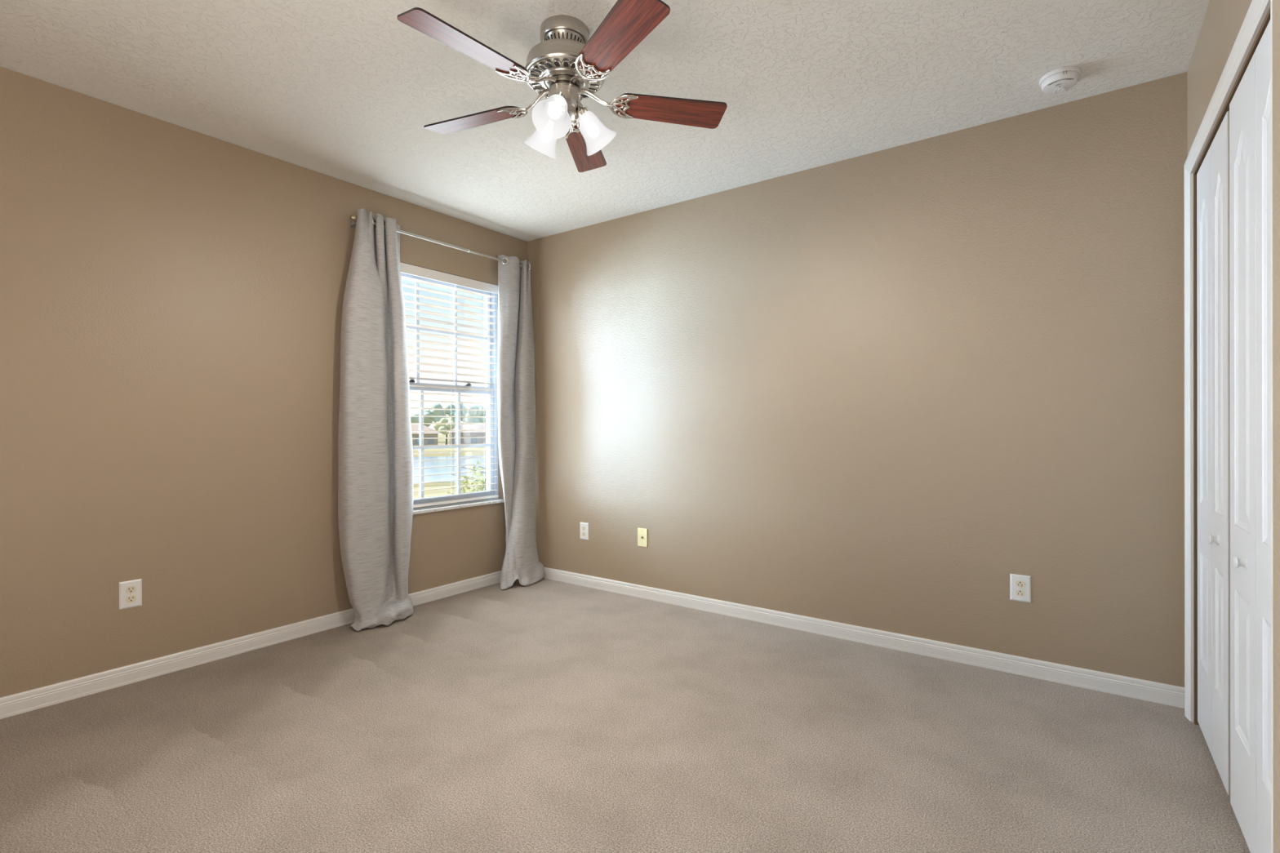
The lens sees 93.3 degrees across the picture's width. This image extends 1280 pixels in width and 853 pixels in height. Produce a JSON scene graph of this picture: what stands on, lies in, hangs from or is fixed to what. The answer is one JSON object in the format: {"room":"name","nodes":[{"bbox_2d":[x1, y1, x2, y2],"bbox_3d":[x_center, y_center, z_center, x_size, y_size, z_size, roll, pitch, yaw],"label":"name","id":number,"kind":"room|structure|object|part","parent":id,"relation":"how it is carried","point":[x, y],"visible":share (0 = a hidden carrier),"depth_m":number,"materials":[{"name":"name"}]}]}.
{"room":"empty bedroom","nodes":[
{"label":"empty bedroom","id":0,"kind":"room"},
{"bbox_2d":[0,66,526,697],"bbox_3d":[-2.016,-0.131,2.920,0.160,2.440,4.160,0,0,36],"label":"wall","id":1,"kind":"structure","parent":0,"point":[171,295],"depth_m":2.68,"materials":[{"name":"beige paint"}]},
{"bbox_2d":[119,578,142,609],"bbox_3d":[-2.165,0.713,2.569,0.008,0.116,0.077,0,0,36],"label":"wall outlet","id":2,"kind":"object","parent":1,"relation":"attached to","point":[131,591],"visible":1,"depth_m":2.57,"materials":[{"name":"white plastic"}]},
{"bbox_2d":[125,595,136,603],"bbox_3d":[-2.163,0.733,2.567,0.003,0.028,0.034,0,0,36],"label":"receptacle","id":3,"kind":"object","parent":2,"relation":"attached to","point":[129,598],"depth_m":2.57,"materials":[{"name":"white plastic"}]},
{"bbox_2d":[125,586,136,593],"bbox_3d":[-2.163,0.694,2.567,0.003,0.028,0.034,0,0,36],"label":"receptacle","id":4,"kind":"object","parent":2,"relation":"attached to","point":[129,589],"depth_m":2.57,"materials":[{"name":"white plastic"}]},
{"bbox_2d":[0,570,501,719],"bbox_3d":[-1.990,1.051,2.805,0.014,0.076,4.000,0,0,36],"label":"baseboard","id":5,"kind":"structure","parent":1,"relation":"attached to","point":[17,704],"depth_m":2.74,"materials":[{"name":"white paint"}]},
{"bbox_2d":[350,214,528,268],"bbox_3d":[-1.202,-1.136,3.828,0.098,0.055,1.331,0,0,36],"label":"curtain rod","id":6,"kind":"object","parent":1,"relation":"attached to","point":[353,218],"visible":0.73,"depth_m":3.69,"materials":[{"name":"silver metal"}]},
{"bbox_2d":[337,208,413,631],"bbox_3d":[-1.423,-0.051,3.378,0.226,2.268,0.490,0,0,36],"label":"curtain","id":7,"kind":"object","parent":6,"relation":"hanging from","point":[375,471],"visible":1,"depth_m":3.29,"materials":[{"name":"grey fabric"}]},
{"bbox_2d":[497,254,545,589],"bbox_3d":[-0.835,-0.050,4.176,0.205,2.262,0.387,0,0,32],"label":"curtain","id":8,"kind":"object","parent":6,"relation":"hanging from","point":[516,390],"visible":0.98,"depth_m":4.19,"materials":[{"name":"grey fabric"}]},
{"bbox_2d":[400,272,504,514],"bbox_3d":[-1.279,-0.226,3.911,0.174,1.515,1.000,0,0,36],"label":"window","id":9,"kind":"structure","parent":1,"relation":"in","point":[494,433],"depth_m":4.05,"materials":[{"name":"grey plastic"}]},
{"bbox_3d":[-1.318,-0.596,3.930,0.024,0.715,0.865,0,0,36],"label":"sash","id":10,"kind":"part","parent":9,"relation":"part of","materials":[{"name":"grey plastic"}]},
{"bbox_2d":[400,262,498,507],"bbox_3d":[-1.255,-0.243,3.890,0.065,1.478,0.916,0,0,36],"label":"window blind","id":11,"kind":"object","parent":9,"relation":"attached to","point":[407,268],"visible":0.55,"depth_m":3.92,"materials":[{"name":"white plastic"}]},
{"bbox_3d":[-1.216,-0.228,3.953,0.054,1.416,0.013,0,0,36],"label":"ladder cord","id":12,"kind":"part","parent":11,"relation":"part of","materials":[{"name":"white fabric"}]},
{"bbox_3d":[-1.264,0.488,3.881,0.052,0.016,0.872,0,0,36],"label":"rail","id":13,"kind":"part","parent":11,"relation":"part of","materials":[{"name":"white"}]},
{"bbox_3d":[-1.055,-0.229,4.176,0.054,1.416,0.013,0,0,36],"label":"ladder cord","id":14,"kind":"part","parent":11,"relation":"part of","materials":[{"name":"white fabric"}]},
{"bbox_3d":[-1.294,0.108,3.915,0.024,0.763,0.865,0,0,36],"label":"sash","id":15,"kind":"part","parent":9,"relation":"part of","materials":[{"name":"clear plastic"}]},
{"bbox_3d":[-1.239,0.521,3.884,0.079,0.020,1.000,0,0,36],"label":"sill","id":16,"kind":"part","parent":9,"relation":"part of","materials":[{"name":"white stone"}]},
{"bbox_2d":[0,0,1209,241],"bbox_3d":[-0.238,-1.378,1.533,4.670,0.050,4.320,0,0,36],"label":"ceiling","id":17,"kind":"structure","parent":0,"point":[348,91],"depth_m":2.34,"materials":[{"name":"white paint"}]},
{"bbox_2d":[396,0,727,172],"bbox_3d":[-0.285,-1.151,2.053,1.109,0.406,1.089,0,0,36],"label":"ceiling fan","id":18,"kind":"object","parent":17,"relation":"hanging from","point":[566,68],"visible":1,"depth_m":1.99,"materials":[{"name":"brown wood"}]},
{"bbox_3d":[-0.505,-1.124,1.787,0.128,0.006,0.393,17,11,40],"label":"fan blade","id":19,"kind":"part","parent":18,"relation":"part of","materials":[{"name":"brown wood"}]},
{"bbox_3d":[-0.602,-1.124,2.216,0.393,0.006,0.128,0,13,23],"label":"fan blade","id":20,"kind":"part","parent":18,"relation":"part of","materials":[{"name":"brown wood"}]},
{"bbox_2d":[524,128,557,159],"bbox_3d":[-0.337,-1.034,2.142,0.147,0.173,0.125,0,0,36],"label":"shade","id":21,"kind":"object","parent":18,"relation":"attached to","point":[545,145],"depth_m":2.11,"materials":[{"name":"white glass"}]},
{"bbox_2d":[532,90,570,138],"bbox_3d":[-0.275,-1.034,1.960,0.129,0.173,0.150,0,0,36],"label":"shade","id":22,"kind":"object","parent":18,"relation":"attached to","point":[551,116],"depth_m":1.98,"materials":[{"name":"white glass"}]},
{"bbox_3d":[-0.232,-1.031,2.043,0.010,0.073,0.010,0,0,36],"label":"pull chain","id":23,"kind":"part","parent":18,"relation":"part of","materials":[{"name":"silver metal"}]},
{"bbox_3d":[-0.207,-1.068,2.049,0.012,0.108,0.012,0,0,36],"label":"pull chain","id":24,"kind":"part","parent":18,"relation":"part of","materials":[{"name":"silver metal"}]},
{"bbox_3d":[-0.224,-1.125,2.441,0.128,0.006,0.393,-13,-1,5],"label":"fan blade","id":25,"kind":"part","parent":18,"relation":"part of","materials":[{"name":"brown wood"}]},
{"bbox_2d":[573,102,616,155],"bbox_3d":[-0.149,-1.035,2.102,0.134,0.173,0.140,0,0,36],"label":"shade","id":26,"kind":"object","parent":18,"relation":"attached to","point":[596,135],"depth_m":2.07,"materials":[{"name":"white glass"}]},
{"bbox_3d":[-0.067,-1.125,1.746,0.128,0.006,0.393,15,-8,-30],"label":"fan blade","id":27,"kind":"part","parent":18,"relation":"part of","materials":[{"name":"brown wood"}]},
{"bbox_3d":[0.107,-1.126,2.150,0.393,0.006,0.128,0,-13,-13],"label":"fan blade","id":28,"kind":"part","parent":18,"relation":"part of","materials":[{"name":"brown wood"}]},
{"bbox_2d":[1039,66,1081,94],"bbox_3d":[1.629,-1.336,2.344,0.134,0.046,0.134,0,0,36],"label":"smoke detector","id":29,"kind":"object","parent":17,"relation":"attached to","point":[1064,78],"visible":1,"depth_m":2.31,"materials":[{"name":"white plastic"}]},
{"bbox_2d":[0,577,1250,852],"bbox_3d":[-0.232,1.097,1.536,4.670,0.020,4.320,0,0,36],"label":"floor","id":30,"kind":"structure","parent":0,"point":[545,715],"depth_m":2.03,"materials":[{"name":"beige carpet"}]},
{"bbox_2d":[526,71,1187,687],"bbox_3d":[1.048,-0.138,3.174,4.510,2.440,0.160,0,0,36],"label":"wall","id":31,"kind":"structure","parent":0,"point":[882,389],"depth_m":2.89,"materials":[{"name":"beige paint"}]},
{"bbox_2d":[580,522,588,540],"bbox_3d":[-0.380,0.711,4.104,0.077,0.116,0.007,0,0,36],"label":"wall outlet","id":32,"kind":"object","parent":31,"relation":"attached to","point":[584,526],"visible":1,"depth_m":4.10,"materials":[{"name":"white plastic"}]},
{"bbox_2d":[637,528,647,546],"bbox_3d":[0.014,0.702,3.818,0.074,0.116,0.011,0,0,36],"label":"cable jack","id":33,"kind":"object","parent":31,"relation":"attached to","point":[642,532],"visible":1,"depth_m":3.81,"materials":[{"name":"beige plastic"}]},
{"bbox_2d":[543,567,1184,708],"bbox_3d":[0.635,1.044,3.369,3.610,0.076,0.014,0,0,36],"label":"baseboard","id":34,"kind":"structure","parent":31,"relation":"attached to","point":[1135,688],"depth_m":2.88,"materials":[{"name":"white paint"}]},
{"bbox_2d":[1009,573,1031,603],"bbox_3d":[1.658,0.705,2.633,0.077,0.116,0.007,0,0,36],"label":"wall outlet","id":35,"kind":"object","parent":31,"relation":"attached to","point":[1020,584],"visible":1,"depth_m":2.63,"materials":[{"name":"white plastic"}]},
{"bbox_2d":[1015,589,1025,596],"bbox_3d":[1.656,0.725,2.631,0.034,0.028,0.003,0,0,36],"label":"receptacle","id":36,"kind":"object","parent":35,"relation":"attached to","point":[1019,593],"depth_m":2.63,"materials":[{"name":"white plastic"}]},
{"bbox_2d":[1015,580,1025,587],"bbox_3d":[1.656,0.686,2.631,0.034,0.028,0.003,0,0,36],"label":"receptacle","id":37,"kind":"object","parent":35,"relation":"attached to","point":[1019,584],"depth_m":2.63,"materials":[{"name":"white plastic"}]},
{"bbox_2d":[1186,0,1252,155],"bbox_3d":[1.588,-0.138,1.514,0.110,2.440,1.900,0,0,36],"label":"wall","id":38,"kind":"structure","parent":0,"point":[1223,20],"depth_m":1.92,"materials":[{"name":"beige paint"}]},
{"bbox_2d":[1196,110,1230,795],"bbox_3d":[1.834,0.076,1.934,0.058,1.950,0.536,0,0,36],"label":"door","id":39,"kind":"structure","parent":38,"relation":"in","point":[1213,389],"depth_m":1.89,"materials":[{"name":"white paint"}]},
{"bbox_3d":[1.748,0.344,1.843,0.024,0.031,0.031,0,0,36],"label":"knob","id":40,"kind":"part","parent":39,"relation":"part of","materials":[{"name":"white plastic"}]},
{"bbox_2d":[1183,0,1270,725],"bbox_3d":[1.687,0.051,1.666,0.129,2.062,1.377,0,0,36],"label":"trim","id":41,"kind":"structure","parent":38,"relation":"attached to","point":[1257,18],"depth_m":2.19,"materials":[{"name":"white paint"}]},
{"bbox_3d":[2.029,0.049,2.234,0.019,2.062,0.057,0,0,36],"label":"casing leg","id":42,"kind":"part","parent":41,"relation":"part of","materials":[{"name":"white paint"}]},
{"bbox_2d":[1229,20,1271,852],"bbox_3d":[1.476,0.078,1.442,0.058,1.950,0.596,0,0,36],"label":"door","id":43,"kind":"structure","parent":38,"relation":"in","point":[1250,164],"depth_m":1.47,"materials":[{"name":"white paint"}]},
{"bbox_3d":[1.521,0.345,1.532,0.024,0.031,0.031,0,0,36],"label":"knob","id":44,"kind":"part","parent":43,"relation":"part of","materials":[{"name":"white plastic"}]},
{"bbox_2d":[1271,0,1279,852],"bbox_3d":[0.367,-0.133,-0.072,0.233,2.440,2.100,0,0,36],"label":"wall","id":45,"kind":"structure","parent":0,"point":[1275,3],"depth_m":0.83,"materials":[{"name":"beige paint"}]},
{"bbox_2d":[1270,0,1273,852],"bbox_3d":[0.905,-0.135,0.846,0.029,2.440,0.018,0,0,36],"label":"trim","id":46,"kind":"structure","parent":45,"relation":"attached to","point":[1271,35],"depth_m":0.85,"materials":[{"name":"white paint"}]},
{"label":"outside","id":47,"kind":"structure","parent":0,"visible":0},
{"bbox_2d":[413,434,487,509],"bbox_3d":[-65.382,4.232,137.413,259.600,0.300,380.000,0,0,36],"label":"ground","id":48,"kind":"structure","parent":47,"point":[440,441],"depth_m":40.20,"materials":[{"name":"green plant"}]},
{"bbox_2d":[410,411,432,426],"bbox_3d":[-57.344,-0.127,155.489,7.351,8.382,8.027,0,0,36],"label":"tree","id":49,"kind":"object","parent":48,"relation":"on","point":[413,420],"visible":0.26,"depth_m":152.04,"materials":[{"name":"green plant"}]},
{"bbox_2d":[411,424,440,445],"bbox_3d":[-44.702,1.758,116.043,12.200,4.600,9.200,0,0,-17],"label":"house","id":50,"kind":"structure","parent":48,"relation":"on","point":[414,427],"depth_m":113.43,"materials":[{"name":"beige paint"}]},
{"bbox_2d":[423,403,446,422],"bbox_3d":[-50.025,-0.812,146.477,6.089,9.723,6.471,0,0,36],"label":"tree","id":51,"kind":"object","parent":48,"relation":"on","point":[426,412],"visible":0.7,"depth_m":144.65,"materials":[{"name":"green plant"}]},
{"bbox_2d":[433,417,457,444],"bbox_3d":[-42.826,0.997,133.484,6.189,6.102,4.920,0,0,36],"label":"tree","id":52,"kind":"object","parent":48,"relation":"on","point":[437,427],"visible":0.74,"depth_m":131.80,"materials":[{"name":"green plant"}]},
{"bbox_3d":[-42.746,-0.111,133.475,4.562,3.887,6.140,0,0,-40],"label":"crown","id":53,"kind":"part","parent":52,"relation":"part of","materials":[{"name":"green plant"}]},
{"bbox_2d":[443,403,468,425],"bbox_3d":[-48.238,-1.259,158.647,6.730,10.587,7.990,0,0,36],"label":"tree","id":54,"kind":"object","parent":48,"relation":"on","point":[451,406],"visible":0.52,"depth_m":156.41,"materials":[{"name":"green plant"}]},
{"bbox_2d":[446,424,485,447],"bbox_3d":[-32.120,1.621,122.055,13.200,4.800,9.200,0,0,-17],"label":"house","id":55,"kind":"structure","parent":48,"relation":"on","point":[463,427],"depth_m":117.83,"materials":[{"name":"beige paint"}]},
{"bbox_2d":[446,456,485,503],"bbox_3d":[-2.550,2.257,12.498,2.930,3.656,2.923,0,0,36],"label":"leafy tree","id":56,"kind":"object","parent":48,"relation":"on","point":[477,473],"visible":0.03,"depth_m":12.06,"materials":[{"name":"green plant"}]},
{"bbox_2d":[464,404,485,422],"bbox_3d":[-39.864,-0.708,149.133,6.835,9.466,6.146,0,0,36],"label":"tree","id":57,"kind":"object","parent":48,"relation":"on","point":[469,413],"visible":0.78,"depth_m":147.68,"materials":[{"name":"green plant"}]},
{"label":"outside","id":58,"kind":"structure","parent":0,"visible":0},
{"bbox_2d":[413,449,485,486],"bbox_3d":[-15.717,4.035,68.437,94.769,0.020,111.886,0,0,36],"label":"bank","id":59,"kind":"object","parent":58,"point":[469,453],"visible":0.07,"depth_m":85.28,"materials":[{"name":"brown"}]},
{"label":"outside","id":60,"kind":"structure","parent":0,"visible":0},
{"bbox_2d":[413,455,485,483],"bbox_3d":[-15.476,4.018,60.658,74.355,0.030,90.639,0,0,36],"label":"pond","id":61,"kind":"structure","parent":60,"point":[430,478],"depth_m":58.29,"materials":[{"name":"blue liquid"}]}
]}

